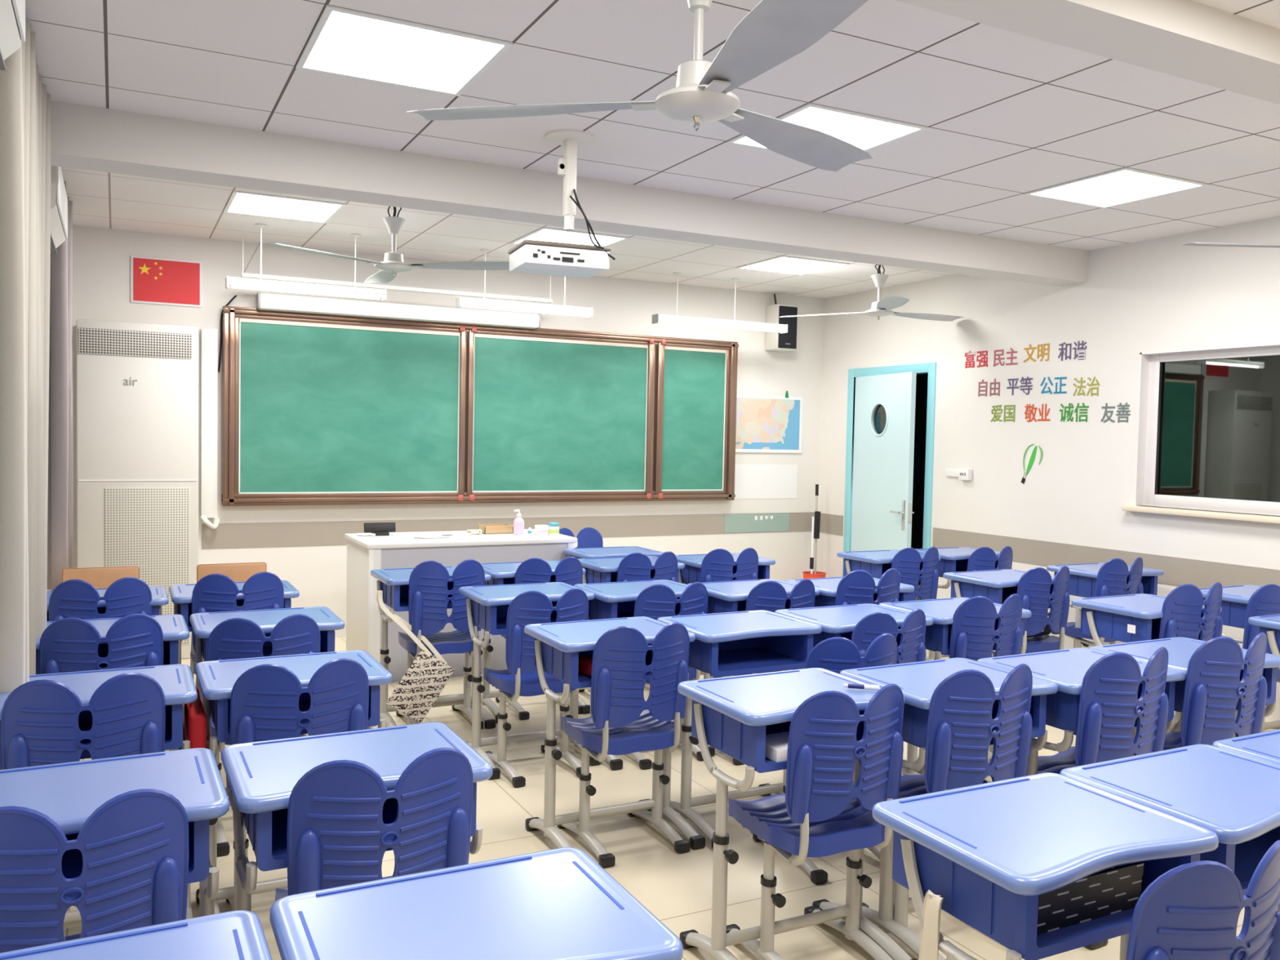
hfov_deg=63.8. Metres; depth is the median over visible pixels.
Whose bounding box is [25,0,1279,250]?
ceiling
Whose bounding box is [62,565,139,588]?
wooden chair
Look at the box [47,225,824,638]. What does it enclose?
wall
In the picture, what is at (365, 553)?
desk
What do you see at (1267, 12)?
ceiling
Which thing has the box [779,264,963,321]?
ceiling fan
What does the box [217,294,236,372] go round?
cable
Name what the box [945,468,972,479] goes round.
panel
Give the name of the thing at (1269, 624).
school desk
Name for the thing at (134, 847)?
chair
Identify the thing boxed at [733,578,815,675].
chair
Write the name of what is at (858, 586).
chair
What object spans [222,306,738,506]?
blackboard
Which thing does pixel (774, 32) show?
ceiling fan
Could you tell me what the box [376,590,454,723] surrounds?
tote bag
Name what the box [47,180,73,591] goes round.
curtain
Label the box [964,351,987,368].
lettering
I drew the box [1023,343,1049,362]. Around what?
lettering
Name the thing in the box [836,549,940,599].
school desk
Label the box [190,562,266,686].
wooden chair
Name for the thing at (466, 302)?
lamp
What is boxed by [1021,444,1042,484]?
decal
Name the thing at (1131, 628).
sticker
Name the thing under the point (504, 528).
cardboard box
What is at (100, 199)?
ceiling
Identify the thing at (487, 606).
school desk
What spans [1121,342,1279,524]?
window
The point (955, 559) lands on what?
school desk
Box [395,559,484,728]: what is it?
chair
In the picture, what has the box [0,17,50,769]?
curtain
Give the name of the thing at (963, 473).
switch
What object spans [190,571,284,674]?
chair
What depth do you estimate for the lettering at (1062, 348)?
6.94 m
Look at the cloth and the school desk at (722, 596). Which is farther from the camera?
the cloth
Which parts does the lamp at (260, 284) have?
suspension rod, suspension rod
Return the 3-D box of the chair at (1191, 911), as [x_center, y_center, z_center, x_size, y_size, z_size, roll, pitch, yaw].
[0.909,1.029,1.897,0.393,0.841,0.430,0,3,-26]
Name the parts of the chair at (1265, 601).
backrest, leg, seat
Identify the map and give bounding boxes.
[735,391,803,453]
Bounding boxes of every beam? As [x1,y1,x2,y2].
[50,100,1088,286]
[895,0,1279,104]
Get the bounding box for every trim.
[201,511,814,548]
[819,512,1279,588]
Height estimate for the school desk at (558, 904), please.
0.760 m
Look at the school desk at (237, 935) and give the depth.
1.50 m
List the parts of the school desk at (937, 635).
leg, leg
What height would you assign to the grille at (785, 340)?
0.363 m
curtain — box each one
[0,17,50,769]
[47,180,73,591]
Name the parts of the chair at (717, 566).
backrest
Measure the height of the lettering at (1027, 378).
0.127 m
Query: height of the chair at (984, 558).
0.841 m
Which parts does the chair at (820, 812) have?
leg, adjusting knob, seat, backrest, leg, adjusting knob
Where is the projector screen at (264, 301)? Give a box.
[256,292,541,329]
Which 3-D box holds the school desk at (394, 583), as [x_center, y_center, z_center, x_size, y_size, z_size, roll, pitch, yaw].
[-1.088,0.875,5.373,0.545,0.780,0.512,0,3,-27]
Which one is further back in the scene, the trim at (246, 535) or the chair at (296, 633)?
the trim at (246, 535)
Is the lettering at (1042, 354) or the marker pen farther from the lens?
the lettering at (1042, 354)
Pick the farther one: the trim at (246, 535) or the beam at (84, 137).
the trim at (246, 535)
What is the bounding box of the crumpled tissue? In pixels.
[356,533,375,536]
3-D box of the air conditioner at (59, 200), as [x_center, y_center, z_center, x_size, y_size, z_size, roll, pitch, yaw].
[-2.830,-1.266,4.734,0.304,0.325,0.930,0,3,-27]
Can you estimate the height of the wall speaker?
0.492 m
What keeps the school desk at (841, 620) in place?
on the floor
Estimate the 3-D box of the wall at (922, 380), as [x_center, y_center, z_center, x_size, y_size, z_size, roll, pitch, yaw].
[4.901,-0.082,5.916,2.200,2.886,9.600,0,3,-27]
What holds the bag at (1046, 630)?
on the chair at (1033, 587)
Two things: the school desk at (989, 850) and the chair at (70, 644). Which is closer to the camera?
the school desk at (989, 850)
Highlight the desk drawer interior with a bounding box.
[1036,862,1143,935]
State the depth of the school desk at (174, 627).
3.90 m
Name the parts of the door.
handle, latch plate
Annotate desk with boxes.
[0,663,197,928]
[0,747,229,916]
[0,910,271,959]
[35,614,189,750]
[46,586,168,751]
[168,580,299,663]
[189,606,344,795]
[195,649,392,914]
[220,722,492,911]
[269,847,683,959]
[344,528,577,682]
[370,566,496,728]
[458,582,600,779]
[480,560,590,723]
[524,616,705,848]
[564,546,663,558]
[573,579,715,769]
[577,555,684,692]
[657,609,822,848]
[675,552,775,675]
[677,667,917,959]
[687,578,819,764]
[774,603,933,775]
[784,576,914,607]
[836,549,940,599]
[839,657,1057,959]
[871,772,1218,959]
[878,597,1031,775]
[915,546,999,661]
[942,568,1054,616]
[977,647,1186,949]
[1046,562,1164,648]
[1059,743,1279,911]
[1071,593,1222,715]
[1088,636,1279,737]
[1199,584,1279,729]
[1212,728,1279,764]
[1248,613,1279,668]
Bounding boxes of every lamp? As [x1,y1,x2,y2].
[225,223,386,301]
[455,248,592,318]
[651,271,787,333]
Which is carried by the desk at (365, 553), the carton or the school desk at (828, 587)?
the carton
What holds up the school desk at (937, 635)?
on the floor
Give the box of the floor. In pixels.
[63,599,1276,959]
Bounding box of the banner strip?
[724,513,789,533]
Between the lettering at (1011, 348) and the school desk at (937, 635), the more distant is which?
the lettering at (1011, 348)
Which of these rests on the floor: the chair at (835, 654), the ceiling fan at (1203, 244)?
the chair at (835, 654)
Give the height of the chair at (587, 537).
0.836 m
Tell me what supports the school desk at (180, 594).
on the floor
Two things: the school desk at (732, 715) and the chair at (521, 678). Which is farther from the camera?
the chair at (521, 678)
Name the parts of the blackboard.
writing panel, writing panel, writing panel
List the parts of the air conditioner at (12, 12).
panel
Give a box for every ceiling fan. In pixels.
[266,206,509,284]
[406,0,873,171]
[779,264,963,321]
[1181,242,1279,247]
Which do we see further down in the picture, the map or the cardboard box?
the cardboard box
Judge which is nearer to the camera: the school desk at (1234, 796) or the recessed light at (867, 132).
the school desk at (1234, 796)
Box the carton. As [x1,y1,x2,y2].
[534,524,548,535]
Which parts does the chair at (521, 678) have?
leg, adjusting knob, seat, backrest, leg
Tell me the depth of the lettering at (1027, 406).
7.22 m
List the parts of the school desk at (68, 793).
leg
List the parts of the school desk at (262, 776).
leg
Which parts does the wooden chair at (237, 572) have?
leg, backrest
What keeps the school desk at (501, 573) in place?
on the floor
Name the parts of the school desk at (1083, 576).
leg, adjusting knob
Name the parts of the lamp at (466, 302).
suspension rod, suspension rod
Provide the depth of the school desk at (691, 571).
6.25 m
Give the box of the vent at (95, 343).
[78,327,191,359]
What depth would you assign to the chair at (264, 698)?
2.98 m
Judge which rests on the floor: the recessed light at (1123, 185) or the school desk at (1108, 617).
the school desk at (1108, 617)
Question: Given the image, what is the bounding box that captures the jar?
[548,522,559,535]
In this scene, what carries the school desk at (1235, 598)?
on the floor
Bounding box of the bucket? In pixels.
[802,571,826,578]
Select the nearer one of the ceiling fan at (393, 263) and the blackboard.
the ceiling fan at (393, 263)
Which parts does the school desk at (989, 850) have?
leg, leg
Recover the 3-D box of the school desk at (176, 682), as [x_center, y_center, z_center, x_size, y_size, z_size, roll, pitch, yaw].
[-1.579,0.976,2.958,0.545,0.760,0.513,0,3,-27]
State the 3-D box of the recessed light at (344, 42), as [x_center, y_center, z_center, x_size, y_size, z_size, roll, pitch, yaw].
[-0.823,-1.457,3.529,0.599,0.007,0.599,0,3,-27]
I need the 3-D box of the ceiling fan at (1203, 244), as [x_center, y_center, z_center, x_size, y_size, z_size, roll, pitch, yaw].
[3.000,-1.187,4.485,1.203,0.479,1.389,1,2,-1]
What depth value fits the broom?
9.06 m
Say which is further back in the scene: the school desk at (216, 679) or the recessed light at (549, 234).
the recessed light at (549, 234)
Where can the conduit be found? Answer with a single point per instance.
(209, 337)
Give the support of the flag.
attached to the wall at (101, 256)
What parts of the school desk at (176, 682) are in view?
leg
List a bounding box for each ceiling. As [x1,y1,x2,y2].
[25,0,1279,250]
[60,166,955,298]
[1192,0,1279,28]
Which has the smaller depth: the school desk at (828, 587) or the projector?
the projector
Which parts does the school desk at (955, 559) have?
leg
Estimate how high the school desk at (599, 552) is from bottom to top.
0.780 m
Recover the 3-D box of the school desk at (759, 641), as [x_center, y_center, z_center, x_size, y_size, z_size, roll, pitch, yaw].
[0.406,0.958,4.095,0.545,0.780,0.512,0,3,-27]
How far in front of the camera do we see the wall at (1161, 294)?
7.01 m
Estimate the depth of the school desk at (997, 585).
5.68 m
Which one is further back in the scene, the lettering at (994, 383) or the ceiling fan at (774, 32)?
the lettering at (994, 383)
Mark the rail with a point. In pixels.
(245, 275)
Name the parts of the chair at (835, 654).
backrest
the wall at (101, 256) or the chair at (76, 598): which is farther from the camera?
the wall at (101, 256)
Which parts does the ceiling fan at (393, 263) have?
fan blade, fan blade, fan blade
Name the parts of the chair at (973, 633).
backrest, leg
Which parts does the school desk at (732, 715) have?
leg, adjusting knob, leg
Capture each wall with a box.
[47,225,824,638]
[817,216,1279,720]
[875,373,928,585]
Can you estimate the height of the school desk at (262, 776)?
0.760 m
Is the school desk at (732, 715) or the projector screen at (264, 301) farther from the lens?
the projector screen at (264, 301)
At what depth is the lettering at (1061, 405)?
6.93 m
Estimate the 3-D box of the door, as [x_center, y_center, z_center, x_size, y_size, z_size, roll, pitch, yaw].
[2.031,0.121,8.592,0.319,2.145,1.080,0,3,-27]
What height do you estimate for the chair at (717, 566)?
0.867 m
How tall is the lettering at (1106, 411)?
0.127 m
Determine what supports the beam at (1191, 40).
attached to the ceiling at (1007, 115)
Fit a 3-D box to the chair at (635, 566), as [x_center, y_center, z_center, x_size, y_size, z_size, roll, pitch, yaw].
[-0.026,0.829,6.004,0.393,0.862,0.430,0,3,-28]
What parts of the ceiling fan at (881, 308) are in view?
fan blade, fan blade, fan blade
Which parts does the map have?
rod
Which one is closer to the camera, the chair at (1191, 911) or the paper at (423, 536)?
the chair at (1191, 911)
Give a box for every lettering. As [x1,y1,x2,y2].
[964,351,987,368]
[977,378,999,396]
[991,404,1015,422]
[993,347,1017,366]
[1006,376,1032,395]
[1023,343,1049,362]
[1024,404,1049,422]
[1040,377,1066,394]
[1057,340,1086,360]
[1059,402,1088,422]
[1073,376,1099,395]
[1100,402,1130,422]
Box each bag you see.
[184,685,206,748]
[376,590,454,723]
[918,889,943,959]
[1026,624,1051,637]
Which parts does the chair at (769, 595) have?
seat, backrest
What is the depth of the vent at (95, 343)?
6.51 m
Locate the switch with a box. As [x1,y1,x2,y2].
[958,468,972,479]
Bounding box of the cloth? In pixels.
[466,528,482,534]
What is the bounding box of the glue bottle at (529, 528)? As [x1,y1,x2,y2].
[528,527,531,535]
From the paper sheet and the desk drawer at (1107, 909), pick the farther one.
the paper sheet
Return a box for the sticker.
[1127,623,1135,633]
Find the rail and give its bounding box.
[240,233,552,303]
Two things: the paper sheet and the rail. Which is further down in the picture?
the paper sheet
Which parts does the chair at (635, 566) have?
backrest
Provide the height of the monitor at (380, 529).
0.082 m
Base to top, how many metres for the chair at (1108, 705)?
0.888 m
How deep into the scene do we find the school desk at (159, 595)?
4.58 m
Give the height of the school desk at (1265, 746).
0.760 m
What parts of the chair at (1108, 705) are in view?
seat, backrest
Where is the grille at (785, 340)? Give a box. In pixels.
[777,306,797,348]
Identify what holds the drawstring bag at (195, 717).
hanging from the school desk at (176, 682)
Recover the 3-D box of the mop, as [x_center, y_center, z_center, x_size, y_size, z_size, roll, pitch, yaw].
[1.577,0.591,9.179,0.053,1.102,0.132,2,2,12]
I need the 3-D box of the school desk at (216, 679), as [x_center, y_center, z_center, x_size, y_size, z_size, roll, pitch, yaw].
[-1.085,0.975,3.222,0.545,0.760,0.512,0,3,-27]
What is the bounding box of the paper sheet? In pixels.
[734,464,797,498]
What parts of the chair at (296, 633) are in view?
leg, seat, backrest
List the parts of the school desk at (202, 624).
leg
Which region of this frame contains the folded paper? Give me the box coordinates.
[764,731,789,761]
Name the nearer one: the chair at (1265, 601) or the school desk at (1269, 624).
the school desk at (1269, 624)
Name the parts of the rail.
rod, rail, rod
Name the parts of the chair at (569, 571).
backrest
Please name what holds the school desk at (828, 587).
on the floor
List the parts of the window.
sill, glass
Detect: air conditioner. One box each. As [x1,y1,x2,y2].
[0,0,25,70]
[50,165,67,254]
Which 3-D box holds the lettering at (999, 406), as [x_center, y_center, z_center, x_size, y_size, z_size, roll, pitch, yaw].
[2.640,-0.486,7.479,0.003,0.125,0.226,0,3,-27]
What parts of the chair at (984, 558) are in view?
backrest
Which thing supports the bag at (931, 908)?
hanging from the school desk at (989, 850)
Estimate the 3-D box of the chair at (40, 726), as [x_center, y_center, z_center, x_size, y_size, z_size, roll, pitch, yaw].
[-1.574,0.936,2.927,0.393,0.843,0.430,0,3,-27]
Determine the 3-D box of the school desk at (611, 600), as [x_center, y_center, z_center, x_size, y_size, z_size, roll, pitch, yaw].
[0.010,0.913,4.980,0.545,0.780,0.513,0,3,-27]
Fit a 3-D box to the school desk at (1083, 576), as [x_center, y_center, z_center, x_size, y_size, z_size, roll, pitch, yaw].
[2.809,0.920,6.162,0.545,0.780,0.512,0,3,-27]
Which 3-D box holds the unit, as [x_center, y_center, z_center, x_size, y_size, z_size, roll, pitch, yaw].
[-3.277,0.079,6.716,0.700,2.175,0.351,0,3,-27]
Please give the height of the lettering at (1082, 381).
0.127 m
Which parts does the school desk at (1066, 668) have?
leg, leg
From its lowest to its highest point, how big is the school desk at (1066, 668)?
0.780 m
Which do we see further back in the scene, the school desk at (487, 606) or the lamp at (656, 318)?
the lamp at (656, 318)
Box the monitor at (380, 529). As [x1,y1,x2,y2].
[364,522,395,536]
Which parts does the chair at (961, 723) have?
leg, seat, backrest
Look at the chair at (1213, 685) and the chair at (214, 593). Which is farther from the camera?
the chair at (214, 593)
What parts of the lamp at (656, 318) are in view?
suspension rod, suspension rod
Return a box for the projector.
[507,128,615,278]
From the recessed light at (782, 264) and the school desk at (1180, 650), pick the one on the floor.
the school desk at (1180, 650)
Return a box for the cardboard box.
[478,523,513,533]
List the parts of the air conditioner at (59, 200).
panel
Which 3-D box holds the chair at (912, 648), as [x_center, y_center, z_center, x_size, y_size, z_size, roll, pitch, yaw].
[0.930,0.930,4.273,0.393,0.841,0.430,0,3,-29]
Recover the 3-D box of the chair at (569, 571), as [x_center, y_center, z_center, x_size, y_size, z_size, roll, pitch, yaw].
[-0.558,0.833,5.688,0.393,0.859,0.430,0,3,-26]
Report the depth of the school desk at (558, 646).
3.79 m
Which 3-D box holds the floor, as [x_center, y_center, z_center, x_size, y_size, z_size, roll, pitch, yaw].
[1.966,1.416,4.439,9.175,0.100,9.700,0,3,-27]
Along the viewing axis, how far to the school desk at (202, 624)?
4.09 m
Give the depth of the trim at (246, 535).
7.86 m
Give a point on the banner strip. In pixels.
(780, 522)
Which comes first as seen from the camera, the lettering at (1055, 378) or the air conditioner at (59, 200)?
the air conditioner at (59, 200)
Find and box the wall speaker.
[764,293,797,351]
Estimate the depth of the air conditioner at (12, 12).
2.64 m
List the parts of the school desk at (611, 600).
leg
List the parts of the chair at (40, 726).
backrest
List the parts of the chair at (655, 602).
backrest, seat, leg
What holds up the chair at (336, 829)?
on the floor
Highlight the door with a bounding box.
[842,362,936,577]
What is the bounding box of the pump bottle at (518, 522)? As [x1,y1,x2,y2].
[513,509,524,535]
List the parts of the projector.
mount plate, ceiling plate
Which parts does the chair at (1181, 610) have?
leg, backrest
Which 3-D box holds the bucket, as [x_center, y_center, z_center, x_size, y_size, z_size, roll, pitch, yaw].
[1.538,0.992,9.087,0.216,0.345,0.216,0,3,-27]
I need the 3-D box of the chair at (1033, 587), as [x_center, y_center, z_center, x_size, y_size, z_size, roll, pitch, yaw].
[2.124,0.886,5.722,0.393,0.857,0.430,0,3,-27]
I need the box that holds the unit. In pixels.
[75,319,199,658]
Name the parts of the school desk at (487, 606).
leg, adjusting knob, leg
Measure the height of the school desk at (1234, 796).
0.760 m
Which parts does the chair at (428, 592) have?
leg, seat, backrest, leg, adjusting knob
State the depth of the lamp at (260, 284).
6.61 m
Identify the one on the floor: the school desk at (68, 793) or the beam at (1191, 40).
the school desk at (68, 793)
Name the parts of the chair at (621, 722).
leg, adjusting knob, seat, backrest, leg, adjusting knob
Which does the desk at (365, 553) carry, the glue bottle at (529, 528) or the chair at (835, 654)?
the glue bottle at (529, 528)
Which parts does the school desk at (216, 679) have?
leg, adjusting knob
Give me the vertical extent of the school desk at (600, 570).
0.780 m
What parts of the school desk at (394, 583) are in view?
leg, adjusting knob, leg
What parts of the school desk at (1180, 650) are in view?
leg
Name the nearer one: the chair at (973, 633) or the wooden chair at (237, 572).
the chair at (973, 633)
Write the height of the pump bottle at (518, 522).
0.172 m
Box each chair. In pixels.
[0,788,188,952]
[1,672,165,923]
[39,613,163,674]
[48,577,151,621]
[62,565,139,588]
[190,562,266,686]
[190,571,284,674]
[206,613,319,856]
[225,657,368,911]
[275,747,473,901]
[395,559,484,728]
[483,587,588,787]
[495,556,582,719]
[556,622,690,867]
[559,527,603,547]
[617,551,677,685]
[629,582,707,768]
[700,547,758,677]
[726,683,904,959]
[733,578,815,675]
[752,633,897,884]
[835,568,900,605]
[851,608,925,668]
[862,663,1032,959]
[891,546,938,600]
[916,593,1022,774]
[940,546,1013,659]
[1016,565,1070,653]
[1034,646,1168,946]
[1050,556,1142,648]
[1126,840,1279,959]
[1158,582,1222,723]
[1163,631,1266,750]
[1242,583,1279,732]
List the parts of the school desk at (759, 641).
leg, adjusting knob, leg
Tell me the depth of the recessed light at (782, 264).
7.60 m
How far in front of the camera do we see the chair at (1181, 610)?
4.59 m
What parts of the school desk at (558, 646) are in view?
leg, adjusting knob, leg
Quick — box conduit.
[200,328,219,528]
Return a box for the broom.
[809,516,813,573]
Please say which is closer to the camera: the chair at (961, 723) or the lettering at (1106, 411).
the chair at (961, 723)
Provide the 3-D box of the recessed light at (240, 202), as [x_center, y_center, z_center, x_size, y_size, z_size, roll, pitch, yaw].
[-2.077,-1.584,5.985,0.599,0.007,0.599,0,3,-27]
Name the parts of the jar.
lid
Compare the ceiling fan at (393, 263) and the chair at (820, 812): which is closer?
the chair at (820, 812)
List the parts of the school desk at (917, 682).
leg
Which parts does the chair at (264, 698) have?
seat, leg, backrest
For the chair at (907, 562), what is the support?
on the floor
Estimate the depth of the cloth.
6.80 m
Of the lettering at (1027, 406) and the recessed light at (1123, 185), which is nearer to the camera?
the recessed light at (1123, 185)
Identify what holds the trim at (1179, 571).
attached to the wall at (1161, 294)
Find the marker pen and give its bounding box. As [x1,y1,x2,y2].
[844,683,879,690]
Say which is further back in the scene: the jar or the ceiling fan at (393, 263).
the jar
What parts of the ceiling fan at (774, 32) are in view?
fan blade, fan blade, fan blade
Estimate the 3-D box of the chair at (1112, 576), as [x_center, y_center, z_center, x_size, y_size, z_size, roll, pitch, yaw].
[2.698,0.874,6.071,0.393,0.876,0.430,0,3,-29]
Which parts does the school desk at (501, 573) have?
leg, adjusting knob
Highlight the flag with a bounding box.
[130,255,201,306]
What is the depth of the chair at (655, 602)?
4.72 m
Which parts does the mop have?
handle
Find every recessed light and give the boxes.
[223,190,346,223]
[295,4,512,96]
[510,226,629,246]
[726,102,928,151]
[736,255,850,275]
[1024,167,1208,208]
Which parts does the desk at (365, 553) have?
panel, panel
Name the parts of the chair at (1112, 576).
leg, seat, backrest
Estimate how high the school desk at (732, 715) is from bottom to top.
0.780 m
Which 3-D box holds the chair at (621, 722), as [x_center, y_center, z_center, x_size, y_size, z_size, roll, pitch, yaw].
[-0.061,0.927,3.845,0.393,0.845,0.430,0,3,-27]
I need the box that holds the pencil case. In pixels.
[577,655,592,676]
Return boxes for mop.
[813,484,820,573]
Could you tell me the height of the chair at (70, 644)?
0.846 m

